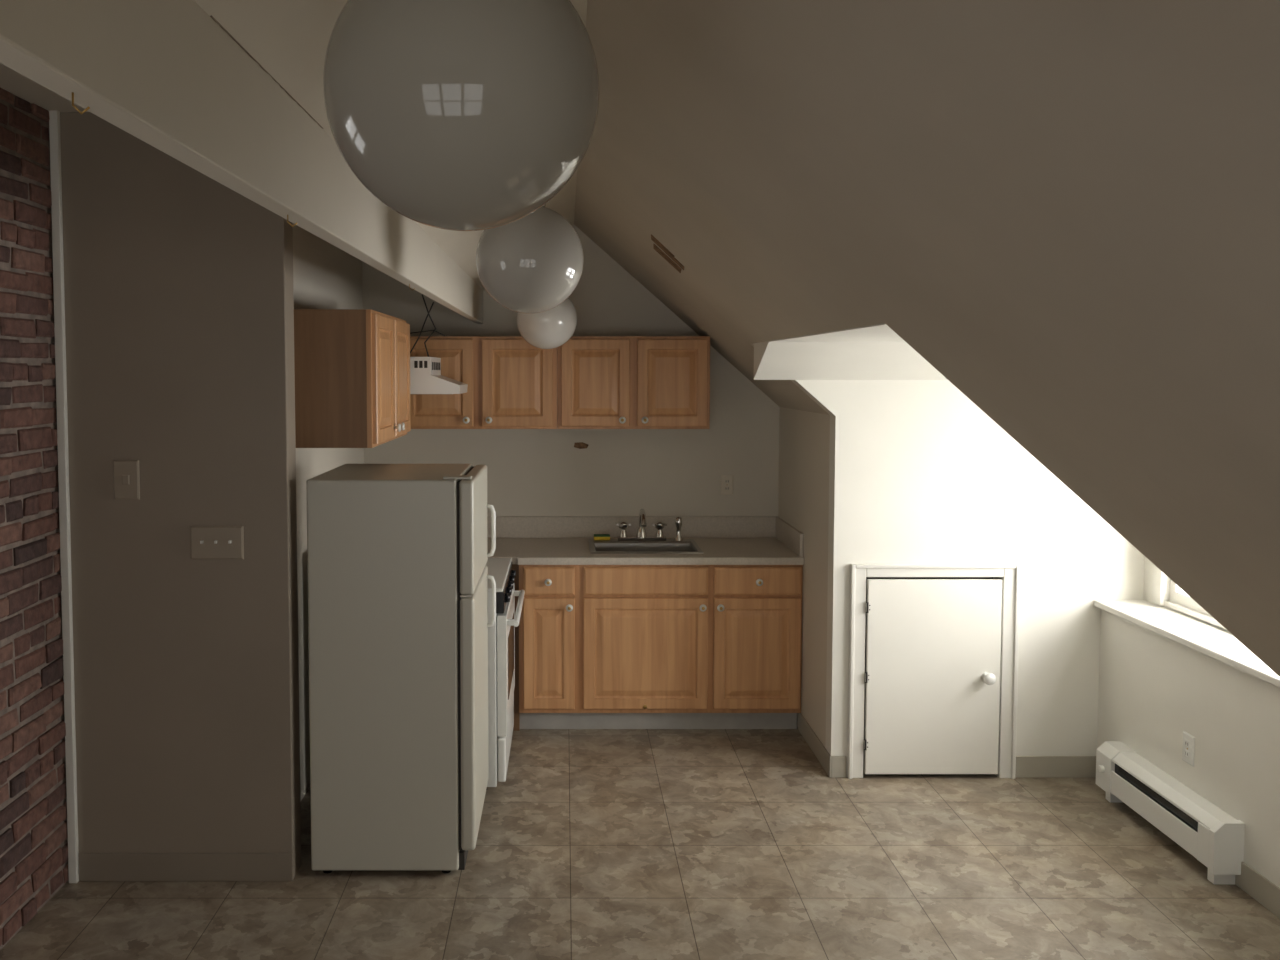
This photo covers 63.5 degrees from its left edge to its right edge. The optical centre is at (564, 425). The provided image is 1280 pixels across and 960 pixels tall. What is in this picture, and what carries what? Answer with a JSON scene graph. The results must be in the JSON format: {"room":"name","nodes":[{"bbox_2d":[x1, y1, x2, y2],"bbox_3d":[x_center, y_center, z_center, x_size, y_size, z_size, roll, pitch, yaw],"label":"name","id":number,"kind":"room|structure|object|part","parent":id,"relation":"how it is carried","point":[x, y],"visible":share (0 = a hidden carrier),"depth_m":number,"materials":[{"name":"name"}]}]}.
{"room":"attic kitchen","nodes":[
{"label":"attic kitchen","id":0,"kind":"room"},
{"bbox_2d":[0,88,68,949],"bbox_3d":[-1.860,0.416,1.000,0.120,2.764,5.565,0,3,0],"label":"wall","id":1,"kind":"structure","parent":0,"point":[33,795],"depth_m":3.45,"materials":[{"name":"red brick"}]},
{"bbox_2d":[0,63,88,111],"bbox_3d":[-1.200,-1.064,1.962,1.400,0.100,7.630,0,3,0],"label":"ceiling","id":2,"kind":"structure","parent":0,"point":[11,81],"depth_m":3.36,"materials":[{"name":"beige paint"}]},
{"bbox_2d":[293,223,363,801],"bbox_3d":[-1.190,0.218,4.823,0.100,2.760,2.050,0,3,0],"label":"wall","id":3,"kind":"structure","parent":0,"point":[325,276],"depth_m":4.56,"materials":[{"name":"beige paint"}]},
{"bbox_2d":[294,309,410,447],"bbox_3d":[-0.929,-0.213,4.585,0.417,0.555,0.920,0,3,0],"label":"upper cabinet","id":4,"kind":"object","parent":3,"relation":"attached to","point":[352,366],"visible":0.99,"depth_m":4.13,"materials":[{"name":"brown wood"}]},
{"bbox_3d":[-0.785,-0.213,4.585,0.020,0.555,0.920,0,3,0],"label":"frame","id":5,"kind":"part","parent":4,"relation":"part of","materials":[{"name":"brown wood"}]},
{"bbox_2d":[410,357,467,393],"bbox_3d":[-0.828,-0.258,5.271,0.620,0.186,0.416,0,3,0],"label":"range hood","id":6,"kind":"object","parent":3,"relation":"attached to","point":[426,377],"visible":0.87,"depth_m":5.07,"materials":[{"name":"white metal"}]},
{"bbox_2d":[410,294,445,356],"bbox_3d":[-0.721,-0.507,5.231,0.244,0.318,0.108,0,3,0],"label":"loose wires","id":7,"kind":"object","parent":6,"relation":"on","point":[428,312],"visible":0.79,"depth_m":5.21,"materials":[{"name":"grey"}]},
{"bbox_2d":[194,0,586,289],"bbox_3d":[-0.205,-0.808,1.975,0.510,0.488,7.630,0,3,0],"label":"ceiling","id":8,"kind":"structure","parent":0,"point":[289,39],"depth_m":1.58,"materials":[{"name":"beige paint"}]},
{"bbox_2d":[210,15,323,128],"bbox_3d":[-0.459,-0.548,1.644,0.003,0.004,0.620,0,3,0],"label":"plaster","id":9,"kind":"object","parent":8,"relation":"in","point":[211,16],"depth_m":1.55,"materials":[{"name":"white paint"}]},
{"bbox_2d":[323,0,599,230],"bbox_3d":[-0.112,-0.499,1.125,0.300,0.564,0.300,0,3,0],"label":"globe pendant light","id":10,"kind":"object","parent":8,"relation":"hanging from","point":[455,115],"visible":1,"depth_m":1.02,"materials":[{"name":"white glass"}]},
{"bbox_2d":[476,204,583,313],"bbox_3d":[-0.098,-0.598,2.863,0.300,0.568,0.300,0,3,0],"label":"globe pendant light","id":11,"kind":"object","parent":8,"relation":"hanging from","point":[531,264],"visible":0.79,"depth_m":2.76,"materials":[{"name":"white glass"}]},
{"bbox_2d":[517,298,576,348],"bbox_3d":[-0.090,-0.692,5.091,0.300,0.624,0.300,0,3,0],"label":"globe pendant light","id":12,"kind":"object","parent":8,"relation":"hanging from","point":[550,329],"visible":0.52,"depth_m":4.99,"materials":[{"name":"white glass"}]},
{"bbox_2d":[362,225,779,515],"bbox_3d":[0.410,0.041,5.899,4.620,3.000,0.123,0,3,0],"label":"wall","id":13,"kind":"structure","parent":0,"point":[531,472],"depth_m":5.84,"materials":[{"name":"beige paint"}]},
{"bbox_2d":[0,0,482,323],"bbox_3d":[-0.480,-0.746,1.979,0.040,0.738,7.630,0,3,0],"label":"beam","id":14,"kind":"structure","parent":13,"relation":"attached to","point":[164,73],"depth_m":1.35,"materials":[{"name":"white paint"}]},
{"bbox_2d":[71,92,414,290],"bbox_3d":[-0.472,-0.372,2.093,0.018,0.023,2.182,0,3,0],"label":"hooks","id":15,"kind":"object","parent":14,"relation":"attached to","point":[73,105],"visible":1,"depth_m":1.00,"materials":[{"name":"gold metal"}]},
{"bbox_2d":[410,336,556,428],"bbox_3d":[-0.474,-0.238,5.637,0.862,0.495,0.372,0,3,0],"label":"upper cabinet","id":16,"kind":"object","parent":13,"relation":"attached to","point":[512,382],"visible":0.91,"depth_m":5.49,"materials":[{"name":"brown wood"}]},
{"bbox_2d":[557,336,709,428],"bbox_3d":[0.367,-0.238,5.637,0.816,0.495,0.372,0,3,0],"label":"upper cabinet","id":17,"kind":"object","parent":13,"relation":"attached to","point":[604,382],"visible":0.97,"depth_m":5.49,"materials":[{"name":"brown wood"}]},
{"bbox_2d":[720,475,732,494],"bbox_3d":[0.920,0.334,5.851,0.072,0.116,0.010,0,3,0],"label":"wall outlet","id":18,"kind":"object","parent":13,"relation":"attached to","point":[726,486],"visible":1,"depth_m":5.85,"materials":[{"name":"beige plastic"}]},
{"bbox_2d":[0,727,1279,959],"bbox_3d":[0.395,1.792,2.112,4.690,0.100,7.870,0,3,0],"label":"floor","id":19,"kind":"structure","parent":0,"point":[594,844],"depth_m":3.69,"materials":[{"name":"tile"}]},
{"bbox_2d":[60,112,300,878],"bbox_3d":[-1.395,0.275,3.740,0.810,2.760,0.120,0,3,0],"label":"wall partition","id":20,"kind":"structure","parent":19,"relation":"on","point":[179,295],"depth_m":3.68,"materials":[{"name":"white paint"}]},
{"bbox_2d":[49,110,78,882],"bbox_3d":[-1.783,0.278,3.669,0.030,2.760,0.022,0,3,0],"label":"trim","id":21,"kind":"structure","parent":20,"relation":"attached to","point":[54,115],"depth_m":3.66,"materials":[{"name":"paint"}]},
{"bbox_2d":[113,460,139,499],"bbox_3d":[-1.564,0.192,3.670,0.092,0.142,0.011,0,3,0],"label":"blank wall plate","id":22,"kind":"object","parent":20,"relation":"attached to","point":[126,479],"visible":1,"depth_m":3.67,"materials":[{"name":"beige plastic"}]},
{"bbox_2d":[79,853,292,880],"bbox_3d":[-1.378,1.604,3.745,0.776,0.105,0.008,0,3,0],"label":"baseboard","id":23,"kind":"structure","parent":20,"relation":"attached to","point":[92,866],"depth_m":3.74,"materials":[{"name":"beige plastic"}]},
{"bbox_2d":[190,526,243,558],"bbox_3d":[-1.245,0.418,3.677,0.190,0.120,0.020,0,3,0],"label":"light switch","id":24,"kind":"object","parent":20,"relation":"attached to","point":[206,542],"visible":1,"depth_m":3.68,"materials":[{"name":"beige plastic"}]},
{"bbox_2d":[306,464,495,872],"bbox_3d":[-0.611,0.903,4.063,0.639,1.472,0.664,0,3,0],"label":"refrigerator","id":25,"kind":"object","parent":19,"relation":"on","point":[397,554],"visible":1,"depth_m":3.74,"materials":[{"name":"white metal"}]},
{"bbox_2d":[459,465,487,594],"bbox_3d":[-0.354,0.387,4.036,0.052,0.415,0.664,0,3,0],"label":"freezer","id":26,"kind":"object","parent":25,"relation":"in","point":[473,533],"depth_m":3.73,"materials":[{"name":"white metal"}]},
{"bbox_3d":[-0.354,1.072,4.072,0.052,0.933,0.664,0,3,0],"label":"door","id":27,"kind":"part","parent":25,"relation":"part of","materials":[{"name":"white metal"}]},
{"bbox_2d":[486,558,524,789],"bbox_3d":[-0.646,1.062,4.862,0.888,1.070,0.746,0,3,0],"label":"stove","id":28,"kind":"object","parent":19,"relation":"on","point":[501,636],"visible":0.19,"depth_m":4.51,"materials":[{"name":"white metal"}]},
{"bbox_3d":[-0.282,0.751,4.846,0.035,0.093,0.740,0,3,0],"label":"control panel","id":29,"kind":"part","parent":28,"relation":"part of","materials":[{"name":"white metal"}]},
{"bbox_3d":[-0.278,1.449,4.883,0.036,0.195,0.732,0,3,0],"label":"drawer","id":30,"kind":"part","parent":28,"relation":"part of","materials":[{"name":"white metal"}]},
{"bbox_2d":[497,582,524,736],"bbox_3d":[-0.249,1.075,4.863,0.094,0.535,0.732,0,3,0],"label":"oven","id":31,"kind":"object","parent":28,"relation":"in","point":[508,619],"depth_m":4.51,"materials":[{"name":"white metal"}]},
{"bbox_2d":[513,564,802,730],"bbox_3d":[0.037,1.125,5.558,2.351,0.872,0.672,0,3,0],"label":"base cabinet","id":32,"kind":"object","parent":19,"relation":"on","point":[597,646],"visible":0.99,"depth_m":5.26,"materials":[{"name":"brown wood"}]},
{"bbox_2d":[487,516,803,564],"bbox_3d":[0.037,0.609,5.543,2.351,0.157,0.648,0,3,0],"label":"countertop","id":33,"kind":"structure","parent":32,"relation":"on","point":[528,540],"depth_m":5.75,"materials":[{"name":"laminate"}]},
{"bbox_2d":[616,509,666,540],"bbox_3d":[0.425,0.547,5.634,0.280,0.182,0.215,0,3,0],"label":"kitchen faucet","id":34,"kind":"object","parent":33,"relation":"on","point":[641,535],"visible":1,"depth_m":5.69,"materials":[{"name":"silver metal"}]},
{"bbox_2d":[588,539,703,553],"bbox_3d":[0.425,0.731,5.551,0.590,0.176,0.430,0,3,0],"label":"sink","id":35,"kind":"object","parent":33,"relation":"in","point":[612,546],"visible":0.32,"depth_m":5.67,"materials":[{"name":"silver metal"}]},
{"bbox_2d":[594,534,609,539],"bbox_3d":[0.205,0.619,5.728,0.090,0.027,0.055,0,3,0],"label":"sponge","id":36,"kind":"object","parent":35,"relation":"on","point":[596,536],"visible":1,"depth_m":5.70,"materials":[{"name":"yellow"}]},
{"bbox_2d":[674,516,682,540],"bbox_3d":[0.630,0.568,5.713,0.048,0.132,0.048,0,3,0],"label":"sprayer","id":37,"kind":"object","parent":35,"relation":"on","point":[678,520],"visible":1,"depth_m":5.70,"materials":[{"name":"silver metal"}]},
{"bbox_2d":[778,407,829,746],"bbox_3d":[1.265,0.746,5.321,0.100,1.653,1.110,0,3,0],"label":"wall","id":38,"kind":"structure","parent":0,"point":[804,436],"depth_m":5.10,"materials":[{"name":"beige paint"}]},
{"bbox_2d":[798,713,830,777],"bbox_3d":[1.211,1.540,5.018,0.008,0.100,0.639,0,3,0],"label":"baseboard","id":39,"kind":"structure","parent":38,"relation":"attached to","point":[804,728],"depth_m":4.96,"materials":[{"name":"beige wood"}]},
{"bbox_2d":[831,756,846,777],"bbox_3d":[1.250,1.556,4.703,0.070,0.100,0.009,0,3,0],"label":"baseboard","id":40,"kind":"structure","parent":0,"point":[838,763],"depth_m":4.70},
{"bbox_2d":[754,323,947,379],"bbox_3d":[1.782,-0.280,3.665,1.875,0.245,1.890,0,3,0],"label":"ceiling","id":41,"kind":"structure","parent":0,"point":[873,352],"depth_m":4.42,"materials":[{"name":"white paint"}]},
{"bbox_2d":[574,0,1279,676],"bbox_3d":[1.385,0.181,2.027,2.670,2.469,7.630,0,3,0],"label":"ceiling","id":42,"kind":"structure","parent":0,"point":[1069,210],"depth_m":1.82,"materials":[{"name":"paint"}]},
{"bbox_2d":[651,234,683,272],"bbox_3d":[0.427,-0.723,4.338,0.153,0.135,0.260,0,3,0],"label":"vent","id":43,"kind":"object","parent":42,"relation":"attached to","point":[676,263],"depth_m":4.32,"materials":[{"name":"brown metal"}]},
{"bbox_2d":[751,343,1143,776],"bbox_3d":[1.760,0.594,4.708,1.920,2.020,0.100,0,3,0],"label":"wall","id":44,"kind":"structure","parent":0,"point":[919,473],"depth_m":4.65,"materials":[{"name":"white paint"}]},
{"bbox_2d":[847,564,1019,778],"bbox_3d":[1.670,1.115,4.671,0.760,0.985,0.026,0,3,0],"label":"door frame","id":45,"kind":"structure","parent":44,"relation":"attached to","point":[1010,573],"depth_m":4.66,"materials":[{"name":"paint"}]},
{"bbox_2d":[864,579,1001,773],"bbox_3d":[1.664,1.140,4.644,0.612,0.893,0.079,0,3,0],"label":"door","id":46,"kind":"structure","parent":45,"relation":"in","point":[930,708],"depth_m":4.66,"materials":[{"name":"white paint"}]},
{"bbox_3d":[1.368,1.133,4.659,0.020,0.678,0.009,0,3,0],"label":"hinges","id":47,"kind":"part","parent":46,"relation":"part of","materials":[{"name":"white metal"}]},
{"bbox_3d":[1.905,1.134,4.633,0.056,0.056,0.058,0,3,0],"label":"knob","id":48,"kind":"part","parent":46,"relation":"part of","materials":[{"name":"silver metal"}]},
{"bbox_2d":[1015,756,1095,777],"bbox_3d":[2.243,1.556,4.703,0.375,0.100,0.009,0,3,0],"label":"baseboard","id":49,"kind":"structure","parent":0,"point":[1026,766],"depth_m":4.70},
{"bbox_2d":[1097,609,1279,887],"bbox_3d":[2.575,1.379,1.484,0.290,0.790,6.420,0,3,0],"label":"wall","id":50,"kind":"structure","parent":0,"point":[1154,688],"depth_m":3.93,"materials":[{"name":"white paint"}]},
{"bbox_2d":[1096,741,1244,883],"bbox_3d":[2.366,1.518,4.095,0.127,0.240,0.820,0,3,0],"label":"baseboard heater","id":51,"kind":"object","parent":50,"relation":"attached to","point":[1215,838],"depth_m":3.96,"materials":[{"name":"white metal"}]},
{"bbox_2d":[1094,600,1279,687],"bbox_3d":[2.518,0.851,3.725,0.245,0.030,1.890,0,3,0],"label":"window sill","id":52,"kind":"structure","parent":50,"relation":"attached to","point":[1219,645],"depth_m":4.08,"materials":[{"name":"paint"}]},
{"bbox_2d":[1143,556,1230,633],"bbox_3d":[2.670,0.262,3.694,0.100,1.210,1.890,0,3,0],"label":"window frame","id":53,"kind":"structure","parent":50,"relation":"in","point":[1148,565],"depth_m":4.62,"materials":[{"name":"white wood"}]},
{"bbox_2d":[1182,731,1194,766],"bbox_3d":[2.425,1.257,4.011,0.010,0.116,0.072,0,3,0],"label":"wall outlet","id":54,"kind":"object","parent":50,"relation":"attached to","point":[1188,752],"depth_m":4.00,"materials":[{"name":"white plastic"}]},
{"bbox_2d":[1152,564,1227,631],"bbox_3d":[2.663,0.331,3.722,0.115,1.000,1.650,0,3,0],"label":"window","id":55,"kind":"structure","parent":50,"relation":"in","point":[1165,592],"depth_m":4.46,"materials":[{"name":"paint"}]},
{"bbox_2d":[1235,862,1279,917],"bbox_3d":[2.425,1.724,1.497,0.009,0.100,6.410,0,3,0],"label":"baseboard","id":56,"kind":"structure","parent":50,"relation":"attached to","point":[1250,881],"depth_m":3.59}
]}

